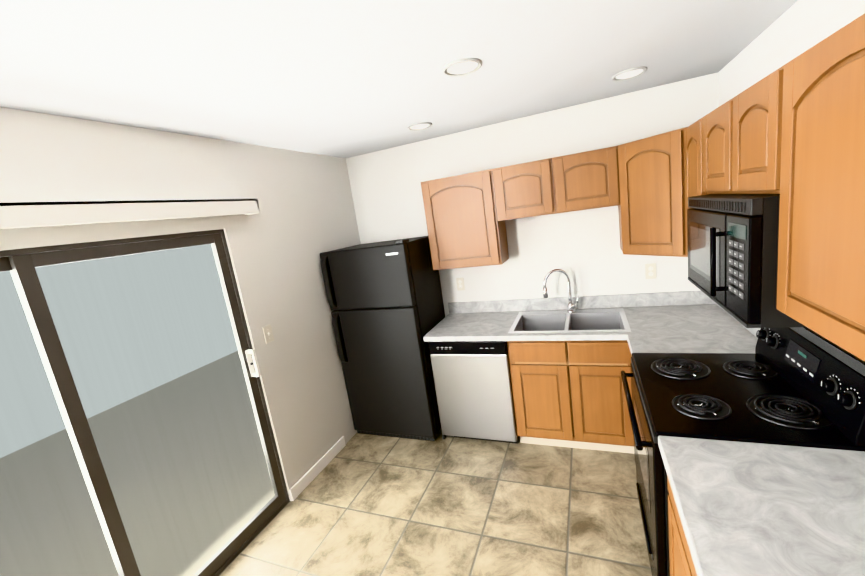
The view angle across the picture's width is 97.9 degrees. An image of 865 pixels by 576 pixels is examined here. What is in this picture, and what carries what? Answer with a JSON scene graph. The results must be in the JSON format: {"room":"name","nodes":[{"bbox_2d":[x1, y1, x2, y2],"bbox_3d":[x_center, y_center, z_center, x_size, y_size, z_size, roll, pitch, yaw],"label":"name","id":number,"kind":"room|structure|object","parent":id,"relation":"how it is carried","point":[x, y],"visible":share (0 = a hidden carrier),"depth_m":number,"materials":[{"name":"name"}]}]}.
{"room":"kitchen","nodes":[
{"label":"kitchen","id":0,"kind":"room"},
{"bbox_2d":[0,107,360,500],"bbox_3d":[-1.299,0.358,2.273,0.150,2.440,3.280,-4,12,23],"label":"wall","id":1,"kind":"structure","parent":0,"point":[292,230],"depth_m":2.48,"materials":[{"name":"paint"}]},
{"bbox_2d":[0,199,259,228],"bbox_3d":[-1.557,-0.265,1.397,0.118,0.090,2.230,-4,12,23],"label":"headrail valance","id":2,"kind":"object","parent":1,"relation":"attached to","point":[22,214],"visible":1,"depth_m":1.64,"materials":[{"name":"white"}]},
{"bbox_2d":[0,229,289,575],"bbox_3d":[-1.478,0.776,1.647,0.130,1.910,1.830,-4,12,23],"label":"sliding door","id":3,"kind":"structure","parent":1,"relation":"in","point":[20,265],"depth_m":1.73,"materials":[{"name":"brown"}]},
{"bbox_2d":[263,324,273,343],"bbox_3d":[-1.101,0.310,2.535,0.015,0.115,0.070,-4,12,23],"label":"light switch","id":4,"kind":"object","parent":1,"relation":"attached to","point":[268,333],"visible":1,"depth_m":2.53,"materials":[{"name":"beige plastic"}]},
{"bbox_2d":[289,436,345,500],"bbox_3d":[-0.871,1.379,2.926,0.012,0.090,0.650,-4,12,23],"label":"baseboard","id":5,"kind":"structure","parent":1,"relation":"attached to","point":[309,476],"depth_m":2.88,"materials":[{"name":"white wood"}]},
{"bbox_2d":[0,0,797,157],"bbox_3d":[-0.513,-0.736,0.623,3.016,0.080,5.440,-4,12,23],"label":"ceiling","id":6,"kind":"structure","parent":0,"point":[343,78],"depth_m":1.50,"materials":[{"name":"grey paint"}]},
{"bbox_2d":[407,122,431,129],"bbox_3d":[-0.089,-1.142,2.657,0.179,0.016,0.179,-4,12,23],"label":"recessed light","id":7,"kind":"object","parent":6,"relation":"in","point":[420,126],"visible":1,"depth_m":2.63,"materials":[{"name":"grey"}]},
{"bbox_2d":[443,58,481,75],"bbox_3d":[0.134,-0.989,1.688,0.179,0.016,0.179,-4,12,23],"label":"recessed light","id":8,"kind":"object","parent":6,"relation":"in","point":[463,66],"visible":0.98,"depth_m":1.67,"materials":[{"name":"grey"}]},
{"bbox_2d":[612,67,646,80],"bbox_3d":[1.120,-1.219,2.144,0.179,0.016,0.179,-4,12,23],"label":"recessed light","id":9,"kind":"object","parent":6,"relation":"in","point":[629,73],"visible":1,"depth_m":2.12,"materials":[{"name":"grey"}]},
{"bbox_2d":[219,429,651,575],"bbox_3d":[-0.133,1.703,1.080,3.072,0.060,5.440,-4,12,23],"label":"floor","id":10,"kind":"structure","parent":0,"point":[367,505],"depth_m":2.31,"materials":[{"name":"beige tile"}]},
{"bbox_2d":[320,236,444,440],"bbox_3d":[-0.348,0.417,3.315,0.770,1.668,0.679,-4,12,23],"label":"refrigerator","id":11,"kind":"object","parent":10,"relation":"on","point":[385,300],"visible":0.92,"depth_m":3.04,"materials":[{"name":"black metal"}]},
{"bbox_2d":[428,341,519,443],"bbox_3d":[0.410,0.752,3.137,0.600,0.868,0.636,-4,12,23],"label":"dishwasher","id":12,"kind":"object","parent":10,"relation":"on","point":[473,387],"visible":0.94,"depth_m":2.85,"materials":[{"name":"silver metal"}]},
{"bbox_2d":[506,340,638,453],"bbox_3d":[1.067,0.703,2.879,0.804,0.875,0.621,-4,12,23],"label":"base cabinet","id":13,"kind":"object","parent":10,"relation":"on","point":[571,394],"depth_m":2.60,"materials":[{"name":"brown wood"}]},
{"bbox_2d":[614,340,621,435],"bbox_3d":[1.675,0.665,2.614,0.678,0.876,0.642,-4,12,23],"label":"base cabinet","id":14,"kind":"object","parent":10,"relation":"on","point":[617,395],"depth_m":2.48,"materials":[{"name":"brown wood"}]},
{"bbox_2d":[423,268,730,341],"bbox_3d":[0.965,0.146,2.760,2.038,0.533,0.658,-4,12,23],"label":"countertop","id":15,"kind":"structure","parent":14,"relation":"on","point":[598,317],"depth_m":2.88,"materials":[{"name":"grey stone"}]},
{"bbox_2d":[618,340,633,453],"bbox_3d":[1.512,0.767,2.207,0.678,0.876,0.371,-4,12,23],"label":"base cabinet","id":16,"kind":"object","parent":10,"relation":"on","point":[624,354],"depth_m":2.47,"materials":[{"name":"brown wood"}]},
{"bbox_2d":[623,316,760,354],"bbox_3d":[1.444,0.280,2.071,0.642,0.139,0.302,-4,12,23],"label":"countertop","id":17,"kind":"structure","parent":16,"relation":"on","point":[643,334],"depth_m":2.21,"materials":[{"name":"grey stone"}]},
{"bbox_2d":[667,476,696,575],"bbox_3d":[1.077,1.053,1.045,0.621,0.876,0.631,-4,12,23],"label":"base cabinet","id":18,"kind":"object","parent":10,"relation":"on","point":[681,562],"depth_m":1.27,"materials":[{"name":"brown wood"}]},
{"bbox_2d":[658,435,864,575],"bbox_3d":[0.990,0.563,0.938,0.642,0.139,0.672,-4,12,23],"label":"countertop","id":19,"kind":"structure","parent":18,"relation":"on","point":[751,509],"depth_m":1.02,"materials":[{"name":"grey stone"}]},
{"bbox_2d":[621,327,864,575],"bbox_3d":[1.262,0.771,1.676,0.687,1.135,0.762,-4,12,23],"label":"range","id":20,"kind":"object","parent":10,"relation":"on","point":[796,386],"visible":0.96,"depth_m":1.46,"materials":[{"name":"black metal"}]},
{"bbox_2d":[346,73,717,316],"bbox_3d":[3.101,-0.441,2.190,8.436,2.780,0.120,-4,12,23],"label":"wall","id":21,"kind":"structure","parent":0,"point":[582,249],"depth_m":2.98,"materials":[{"name":"white paint"}]},
{"bbox_2d":[456,278,464,290],"bbox_3d":[0.249,-0.035,3.361,0.070,0.115,0.008,-4,12,23],"label":"electrical outlet","id":22,"kind":"object","parent":21,"relation":"attached to","point":[460,283],"visible":1,"depth_m":3.36,"materials":[{"name":"beige plastic"}]},
{"bbox_2d":[421,168,508,269],"bbox_3d":[0.286,-0.540,3.048,0.610,0.710,0.319,-4,12,23],"label":"upper cabinet","id":23,"kind":"object","parent":21,"relation":"attached to","point":[466,227],"depth_m":2.90,"materials":[{"name":"brown wood"}]},
{"bbox_2d":[497,155,568,219],"bbox_3d":[0.737,-0.732,2.819,0.490,0.380,0.319,-4,12,23],"label":"upper cabinet","id":24,"kind":"object","parent":21,"relation":"attached to","point":[534,188],"depth_m":2.66,"materials":[{"name":"brown wood"}]},
{"bbox_2d":[565,147,612,211],"bbox_3d":[1.054,-0.753,2.687,0.489,0.380,0.319,-4,12,23],"label":"upper cabinet","id":25,"kind":"object","parent":21,"relation":"attached to","point":[588,174],"depth_m":2.52,"materials":[{"name":"brown wood"}]},
{"bbox_2d":[645,263,655,278],"bbox_3d":[1.617,-0.124,2.791,0.070,0.115,0.008,-4,12,23],"label":"electrical outlet","id":26,"kind":"object","parent":21,"relation":"attached to","point":[650,271],"visible":1,"depth_m":2.79,"materials":[{"name":"beige plastic"}]},
{"bbox_2d":[718,0,864,364],"bbox_3d":[1.582,-0.083,1.475,0.110,2.780,2.436,-4,12,23],"label":"wall","id":27,"kind":"structure","parent":0,"point":[797,28],"depth_m":1.60,"materials":[{"name":"white paint"}]},
{"bbox_2d":[609,131,672,255],"bbox_3d":[1.501,-0.583,2.349,0.645,0.710,0.682,-4,12,23],"label":"upper cabinet","id":28,"kind":"object","parent":27,"relation":"attached to","point":[642,168],"depth_m":2.31,"materials":[{"name":"brown wood"}]},
{"bbox_2d":[673,121,696,256],"bbox_3d":[1.475,-0.496,1.916,0.372,0.710,0.394,-4,12,23],"label":"upper cabinet","id":29,"kind":"object","parent":27,"relation":"attached to","point":[684,139],"depth_m":2.08,"materials":[{"name":"brown wood"}]},
{"bbox_2d":[697,108,716,195],"bbox_3d":[1.319,-0.574,1.487,0.320,0.355,0.455,-4,12,23],"label":"upper cabinet","id":30,"kind":"object","parent":27,"relation":"attached to","point":[707,125],"depth_m":1.69,"materials":[{"name":"brown wood"}]},
{"bbox_2d":[717,72,772,193],"bbox_3d":[1.207,-0.504,1.208,0.320,0.355,0.455,-4,12,23],"label":"upper cabinet","id":31,"kind":"object","parent":27,"relation":"attached to","point":[742,121],"depth_m":1.29,"materials":[{"name":"brown wood"}]},
{"bbox_2d":[687,194,805,327],"bbox_3d":[1.270,-0.162,1.439,0.421,0.408,0.756,-4,12,23],"label":"microwave","id":32,"kind":"object","parent":31,"relation":"attached to","point":[732,240],"visible":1,"depth_m":1.24,"materials":[{"name":"black"}]},
{"bbox_2d":[769,13,864,360],"bbox_3d":[1.039,-0.211,0.760,0.320,0.710,0.605,-4,12,23],"label":"upper cabinet","id":33,"kind":"object","parent":27,"relation":"attached to","point":[792,133],"depth_m":0.89,"materials":[{"name":"brown wood"}]},
{"label":"outside","id":34,"kind":"structure","parent":0,"visible":0},
{"bbox_2d":[0,244,237,457],"bbox_3d":[-5.592,0.672,2.015,0.100,3.260,11.000,-4,12,23],"label":"sky","id":35,"kind":"structure","parent":34,"point":[185,292],"depth_m":5.03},
{"bbox_2d":[0,351,274,575],"bbox_3d":[14.354,0.692,-4.315,52.000,0.060,24.000,-4,12,23],"label":"ground","id":36,"kind":"structure","parent":34,"point":[210,400],"depth_m":3.21,"materials":[{"name":"beige"}]}
]}

